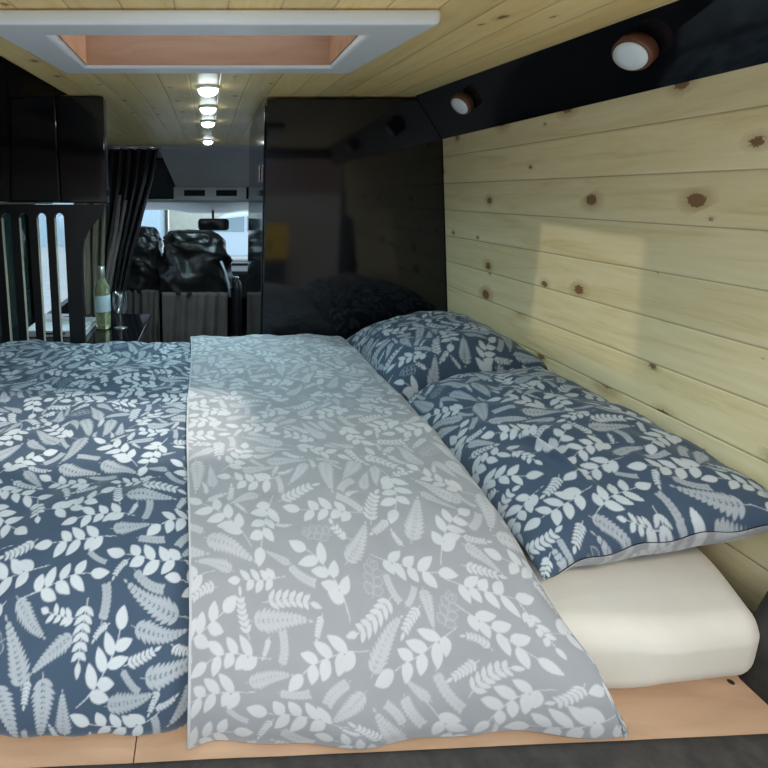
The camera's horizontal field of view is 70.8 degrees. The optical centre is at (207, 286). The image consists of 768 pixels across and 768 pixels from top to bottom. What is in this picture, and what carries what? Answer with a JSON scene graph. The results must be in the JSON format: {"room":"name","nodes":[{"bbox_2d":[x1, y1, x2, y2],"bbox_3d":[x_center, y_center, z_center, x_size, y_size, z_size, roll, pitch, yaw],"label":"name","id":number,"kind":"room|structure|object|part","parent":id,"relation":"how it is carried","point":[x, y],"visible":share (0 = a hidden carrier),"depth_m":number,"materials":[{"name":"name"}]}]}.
{"room":"vehicle interior","nodes":[
{"label":"vehicle interior","id":0,"kind":"room"},
{"bbox_2d":[0,203,81,336],"bbox_3d":[-0.975,-0.057,2.862,0.040,1.870,4.950,0,10,0],"label":"wall","id":1,"kind":"structure","parent":0,"point":[64,305],"depth_m":3.33,"materials":[{"name":"plastic"}]},
{"bbox_2d":[3,213,34,328],"bbox_3d":[-0.977,-0.093,2.535,0.006,0.700,0.460,0,10,0],"label":"window","id":2,"kind":"structure","parent":1,"relation":"in","point":[24,218],"depth_m":2.54,"materials":[{"name":"clear glass"}]},
{"bbox_2d":[0,56,66,202],"bbox_3d":[-0.726,-0.371,1.098,0.447,0.391,1.595,0,10,0],"label":"trim","id":3,"kind":"structure","parent":1,"relation":"attached to","point":[15,82],"depth_m":1.77,"materials":[{"name":"black laminate"}]},
{"bbox_2d":[0,204,107,343],"bbox_3d":[-0.670,0.073,2.013,0.560,0.800,0.022,0,10,0],"label":"partition","id":4,"kind":"object","parent":1,"relation":"attached to","point":[78,218],"depth_m":1.97,"materials":[{"name":"black laminate"}]},
{"bbox_2d":[0,96,108,203],"bbox_3d":[-0.916,-0.708,2.927,0.560,0.399,2.289,-3,11,-13],"label":"locker","id":5,"kind":"object","parent":1,"relation":"attached to","point":[59,150],"visible":0.99,"depth_m":1.89,"materials":[{"name":"black laminate"}]},
{"bbox_3d":[-0.760,-0.520,1.901,0.380,0.386,0.017,0,10,0],"label":"door","id":6,"kind":"part","parent":5,"relation":"part of","materials":[{"name":"black laminate"}]},
{"bbox_3d":[-0.478,-0.518,1.901,0.176,0.391,0.017,0,10,0],"label":"door","id":7,"kind":"part","parent":5,"relation":"part of","materials":[{"name":"black laminate"}]},
{"bbox_2d":[82,203,105,313],"bbox_3d":[-0.709,-0.121,3.129,0.192,1.074,0.053,0,10,0],"label":"curtain","id":8,"kind":"object","parent":5,"relation":"hanging from","point":[94,251],"visible":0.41,"depth_m":3.11,"materials":[{"name":"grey fabric"}]},
{"bbox_2d":[148,158,248,326],"bbox_3d":[0.000,-0.486,5.239,2.000,1.850,0.120,0,10,0],"label":"wall","id":9,"kind":"structure","parent":0,"point":[244,301],"depth_m":5.30,"materials":[{"name":"plastic"}]},
{"bbox_2d":[107,145,248,157],"bbox_3d":[0.000,-1.222,4.518,1.860,0.040,1.270,0,10,0],"label":"trim","id":10,"kind":"structure","parent":9,"relation":"attached to","point":[163,147],"depth_m":4.08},
{"bbox_2d":[145,199,248,212],"bbox_3d":[0.000,-0.773,4.812,1.860,0.150,0.555,0,10,0],"label":"trim","id":11,"kind":"structure","parent":9,"relation":"attached to","point":[188,206],"depth_m":4.76,"materials":[{"name":"grey plastic"}]},
{"bbox_2d":[160,150,248,199],"bbox_3d":[0.256,-0.994,4.474,1.348,0.426,0.254,0,10,0],"label":"console","id":12,"kind":"object","parent":9,"relation":"attached to","point":[195,174],"visible":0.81,"depth_m":4.43,"materials":[{"name":"grey plastic"}]},
{"bbox_2d":[148,160,175,197],"bbox_3d":[-0.479,-1.014,4.714,0.378,0.343,0.200,0,10,0],"label":"pocket","id":13,"kind":"object","parent":12,"relation":"attached to","point":[163,185],"visible":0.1,"depth_m":4.62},
{"bbox_2d":[184,190,204,195],"bbox_3d":[-0.122,-0.851,4.528,0.190,0.053,0.045,0,10,0],"label":"vent","id":14,"kind":"object","parent":12,"relation":"attached to","point":[186,192],"depth_m":4.54,"materials":[{"name":"plastic"}]},
{"bbox_2d":[174,187,245,199],"bbox_3d":[0.018,-0.852,4.556,0.651,0.116,0.130,0,10,0],"label":"shelf","id":15,"kind":"object","parent":12,"relation":"attached to","point":[180,193],"depth_m":4.50,"materials":[{"name":"grey plastic"}]},
{"bbox_2d":[216,190,236,195],"bbox_3d":[0.167,-0.851,4.528,0.190,0.053,0.045,0,10,0],"label":"vent","id":16,"kind":"object","parent":12,"relation":"attached to","point":[218,192],"depth_m":4.54,"materials":[{"name":"plastic"}]},
{"bbox_2d":[161,266,247,298],"bbox_3d":[0.000,-0.054,5.034,1.840,0.274,0.420,0,10,0],"label":"dashboard","id":17,"kind":"object","parent":9,"relation":"attached to","point":[241,272],"visible":0.02,"depth_m":4.83,"materials":[{"name":"plastic"}]},
{"bbox_2d":[198,211,228,230],"bbox_3d":[0.054,-0.677,4.957,0.305,0.226,0.120,0,10,0],"label":"mirror","id":18,"kind":"object","parent":9,"relation":"attached to","point":[214,224],"visible":0.92,"depth_m":4.91,"materials":[{"name":"plastic"}]},
{"bbox_2d":[160,327,246,341],"bbox_3d":[0.025,0.860,3.185,2.250,0.050,5.250,0,10,0],"label":"floor","id":19,"kind":"structure","parent":0,"point":[244,329],"depth_m":5.16,"materials":[{"name":"carpet"}]},
{"bbox_2d":[123,226,162,342],"bbox_3d":[-0.590,0.012,4.482,0.470,1.116,0.657,0,10,0],"label":"seat","id":20,"kind":"object","parent":19,"relation":"on","point":[143,295],"visible":0.4,"depth_m":4.18,"materials":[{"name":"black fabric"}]},
{"bbox_3d":[-0.592,-0.243,4.311,0.464,0.550,0.386,0,10,0],"label":"seat","id":21,"kind":"part","parent":20,"relation":"part of","materials":[{"name":"black leather"}]},
{"bbox_3d":[-0.601,0.313,4.573,0.293,0.480,0.580,0,10,0],"label":"seat","id":22,"kind":"part","parent":20,"relation":"part of","materials":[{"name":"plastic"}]},
{"bbox_2d":[140,324,148,342],"bbox_3d":[-0.633,0.584,2.467,0.634,0.714,0.600,0,10,0],"label":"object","id":23,"kind":"object","parent":19,"relation":"on","point":[145,338],"visible":0.02,"depth_m":2.57,"materials":[{"name":"black laminate"}]},
{"bbox_2d":[0,314,150,343],"bbox_3d":[-0.630,0.218,2.410,0.640,0.025,0.660,0,10,0],"label":"countertop","id":24,"kind":"structure","parent":23,"relation":"on","point":[136,325],"depth_m":2.39,"materials":[{"name":"black laminate"}]},
{"bbox_2d":[28,316,94,336],"bbox_3d":[-0.700,0.190,2.405,0.280,0.029,0.318,0,10,0],"label":"serving tray","id":25,"kind":"object","parent":24,"relation":"on","point":[89,321],"visible":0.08,"depth_m":2.40,"materials":[{"name":"white"}]},
{"bbox_2d":[94,266,110,328],"bbox_3d":[-0.509,0.050,2.409,0.076,0.303,0.076,0,10,0],"label":"wine bottle","id":26,"kind":"object","parent":24,"relation":"on","point":[102,302],"visible":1,"depth_m":2.38,"materials":[{"name":"green glass"}]},
{"bbox_2d":[156,229,233,342],"bbox_3d":[-0.110,0.040,4.384,0.654,1.098,0.653,0,10,0],"label":"seat","id":27,"kind":"object","parent":19,"relation":"on","point":[193,286],"visible":0.84,"depth_m":4.09,"materials":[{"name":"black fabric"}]},
{"bbox_3d":[-0.110,-0.216,4.211,0.654,0.531,0.376,0,10,0],"label":"seat","id":28,"kind":"part","parent":27,"relation":"part of","materials":[{"name":"black leather"}]},
{"bbox_2d":[220,261,230,296],"bbox_3d":[0.141,-0.065,4.013,0.093,0.294,0.021,3,11,15],"label":"belt","id":29,"kind":"object","parent":27,"relation":"attached to","point":[221,262],"visible":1,"depth_m":4.00,"materials":[{"name":"grey fabric"}]},
{"bbox_2d":[231,276,241,336],"bbox_3d":[0.247,0.260,4.319,0.090,0.716,0.144,0,10,0],"label":"console","id":30,"kind":"object","parent":19,"relation":"on","point":[236,304],"visible":0.7,"depth_m":4.25,"materials":[{"name":"plastic"}]},
{"bbox_2d":[247,99,447,339],"bbox_3d":[0.628,0.078,2.402,0.844,1.732,0.745,0,10,0],"label":"wardrobe","id":31,"kind":"object","parent":19,"relation":"on","point":[346,210],"visible":0.54,"depth_m":1.96,"materials":[{"name":"black laminate"}]},
{"bbox_3d":[0.219,0.046,2.401,0.005,1.635,0.695,0,10,0],"label":"door","id":32,"kind":"part","parent":31,"relation":"part of","materials":[{"name":"black laminate"}]},
{"bbox_3d":[0.211,-0.467,2.059,0.010,0.070,0.020,0,10,0],"label":"handle","id":33,"kind":"part","parent":31,"relation":"part of","materials":[{"name":"silver metal"}]},
{"bbox_2d":[0,675,767,767],"bbox_3d":[0.030,0.856,1.416,1.940,0.602,1.407,0,10,0],"label":"platform","id":34,"kind":"object","parent":19,"relation":"on","point":[719,706],"visible":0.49,"depth_m":0.75,"materials":[{"name":"brown wood"}]},
{"bbox_2d":[516,540,759,688],"bbox_3d":[0.030,0.483,1.408,1.901,0.133,1.267,0,10,0],"label":"mattress","id":35,"kind":"object","parent":34,"relation":"on","point":[668,617],"visible":0.09,"depth_m":0.81,"materials":[{"name":"white fabric"}]},
{"bbox_2d":[0,334,628,749],"bbox_3d":[-0.143,0.436,1.374,1.534,0.299,1.365,0,10,0],"label":"duvet","id":36,"kind":"object","parent":35,"relation":"on","point":[254,538],"visible":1,"depth_m":0.81,"materials":[{"name":"blue fabric"}]},
{"bbox_2d":[346,311,547,401],"bbox_3d":[0.751,0.223,1.713,0.448,0.251,0.589,0,10,0],"label":"pillow","id":37,"kind":"object","parent":35,"relation":"on","point":[411,352],"visible":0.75,"depth_m":1.52,"materials":[{"name":"blue fabric"}]},
{"bbox_2d":[406,367,767,579],"bbox_3d":[0.768,0.352,1.189,0.423,0.201,0.762,0,10,0],"label":"pillow","id":38,"kind":"object","parent":35,"relation":"on","point":[577,477],"visible":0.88,"depth_m":0.95,"materials":[{"name":"blue fabric"}]},
{"bbox_2d":[0,0,677,144],"bbox_3d":[0.000,-0.744,2.084,2.000,0.110,3.670,0,10,0],"label":"ceiling","id":39,"kind":"structure","parent":0,"point":[471,37],"depth_m":1.32,"materials":[{"name":"brown wood"}]},
{"bbox_2d":[104,147,160,313],"bbox_3d":[-0.640,-0.288,3.855,0.580,1.540,0.122,0,10,0],"label":"curtain","id":40,"kind":"object","parent":39,"relation":"hanging from","point":[130,171],"visible":0.82,"depth_m":3.80,"materials":[{"name":"fabric"}]},
{"bbox_2d":[105,195,120,282],"bbox_3d":[-0.732,-0.323,3.792,0.173,0.738,0.012,0,10,0],"label":"drape","id":41,"kind":"object","parent":40,"relation":"hanging from","point":[109,274],"depth_m":3.80,"materials":[{"name":"black fabric"}]},
{"bbox_2d":[108,200,126,291],"bbox_3d":[-0.691,-0.305,3.796,0.178,0.701,0.012,0,10,0],"label":"drape","id":42,"kind":"object","parent":40,"relation":"hanging from","point":[117,233],"depth_m":3.79,"materials":[{"name":"black fabric"}]},
{"bbox_3d":[-0.640,-1.041,3.733,0.580,0.014,0.014,0,10,0],"label":"rail","id":43,"kind":"part","parent":40,"relation":"part of","materials":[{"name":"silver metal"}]},
{"bbox_2d":[196,84,219,96],"bbox_3d":[0.000,-0.653,1.669,0.080,0.033,0.080,0,10,0],"label":"recessed light","id":44,"kind":"object","parent":39,"relation":"in","point":[207,90],"visible":1,"depth_m":1.64,"materials":[{"name":"white"}]},
{"bbox_2d":[199,104,216,113],"bbox_3d":[0.000,-0.746,2.110,0.080,0.033,0.080,0,10,0],"label":"recessed light","id":45,"kind":"object","parent":39,"relation":"in","point":[205,109],"visible":1,"depth_m":2.08,"materials":[{"name":"white"}]},
{"bbox_2d":[200,120,215,127],"bbox_3d":[0.000,-0.831,2.551,0.080,0.033,0.080,0,10,0],"label":"recessed light","id":46,"kind":"object","parent":39,"relation":"in","point":[205,123],"visible":1,"depth_m":2.53,"materials":[{"name":"white"}]},
{"bbox_2d":[202,139,213,144],"bbox_3d":[0.000,-1.011,3.494,0.080,0.033,0.080,0,10,0],"label":"recessed light","id":47,"kind":"object","parent":39,"relation":"in","point":[205,141],"visible":1,"depth_m":3.47,"materials":[{"name":"white"}]},
{"bbox_2d":[0,10,440,72],"bbox_3d":[0.000,-0.598,1.087,0.823,0.191,0.455,0,10,0],"label":"skylight","id":48,"kind":"object","parent":39,"relation":"attached to","point":[71,41],"visible":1,"depth_m":0.99,"materials":[{"name":"white"}]},
{"bbox_2d":[443,63,767,613],"bbox_3d":[0.956,0.072,1.295,0.130,1.027,1.420,0,10,0],"label":"wall","id":49,"kind":"structure","parent":0,"point":[621,243],"depth_m":1.07,"materials":[{"name":"brown wood"}]},
{"bbox_2d":[416,0,767,138],"bbox_3d":[0.903,-0.513,1.085,0.254,0.214,1.620,0,10,0],"label":"trim","id":50,"kind":"structure","parent":49,"relation":"attached to","point":[695,39],"depth_m":1.05,"materials":[{"name":"black laminate"}]},
{"bbox_2d":[451,91,473,114],"bbox_3d":[0.810,-0.585,1.587,0.070,0.071,0.074,0,10,0],"label":"wall spotlight","id":51,"kind":"object","parent":50,"relation":"attached to","point":[462,103],"visible":1,"depth_m":1.57,"materials":[{"name":"brown"}]},
{"bbox_2d":[611,31,658,70],"bbox_3d":[0.815,-0.450,0.951,0.070,0.071,0.074,0,10,0],"label":"wall spotlight","id":52,"kind":"object","parent":50,"relation":"attached to","point":[635,51],"visible":1,"depth_m":0.94,"materials":[{"name":"brown"}]},
{"bbox_2d":[738,591,767,704],"bbox_3d":[0.976,0.196,0.588,0.169,1.020,0.365,0,10,0],"label":"trim","id":53,"kind":"structure","parent":49,"relation":"attached to","point":[755,678],"depth_m":0.81,"materials":[{"name":"carpet"}]},
{"label":"outside","id":54,"kind":"structure","parent":0,"visible":0},
{"bbox_2d":[40,229,247,313],"bbox_3d":[0.000,0.384,9.224,60.000,0.050,42.000,0,10,0],"label":"ground","id":55,"kind":"structure","parent":54,"point":[44,249],"depth_m":13.23,"materials":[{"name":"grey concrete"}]},
{"bbox_2d":[38,203,167,245],"bbox_3d":[-5.050,-3.535,21.719,6.600,3.110,4.300,0,10,0],"label":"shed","id":56,"kind":"object","parent":55,"relation":"on","point":[158,219],"visible":0.02,"depth_m":19.90,"materials":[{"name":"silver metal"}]},
{"bbox_2d":[169,210,247,230],"bbox_3d":[2.150,-3.646,24.241,8.000,2.410,5.300,0,10,0],"label":"building","id":57,"kind":"structure","parent":55,"relation":"on","point":[178,220],"depth_m":21.82,"materials":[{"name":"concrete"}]},
{"bbox_2d":[195,212,247,255],"bbox_3d":[0.885,-1.455,14.899,4.117,1.500,1.870,0,10,0],"label":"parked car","id":58,"kind":"object","parent":55,"relation":"on","point":[236,236],"visible":0.04,"depth_m":14.12,"materials":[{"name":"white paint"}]},
{"bbox_3d":[1.077,-0.057,2.862,0.045,1.870,4.950,0,10,0],"label":"wall","id":59,"kind":"structure","parent":0,"visible":0},
{"bbox_2d":[36,734,767,767],"bbox_3d":[0.025,0.986,0.692,2.050,0.611,0.262,0,10,0],"label":"trim","id":60,"kind":"structure","parent":59,"relation":"attached to","point":[733,751],"depth_m":0.71,"materials":[{"name":"carpet"}]}
]}

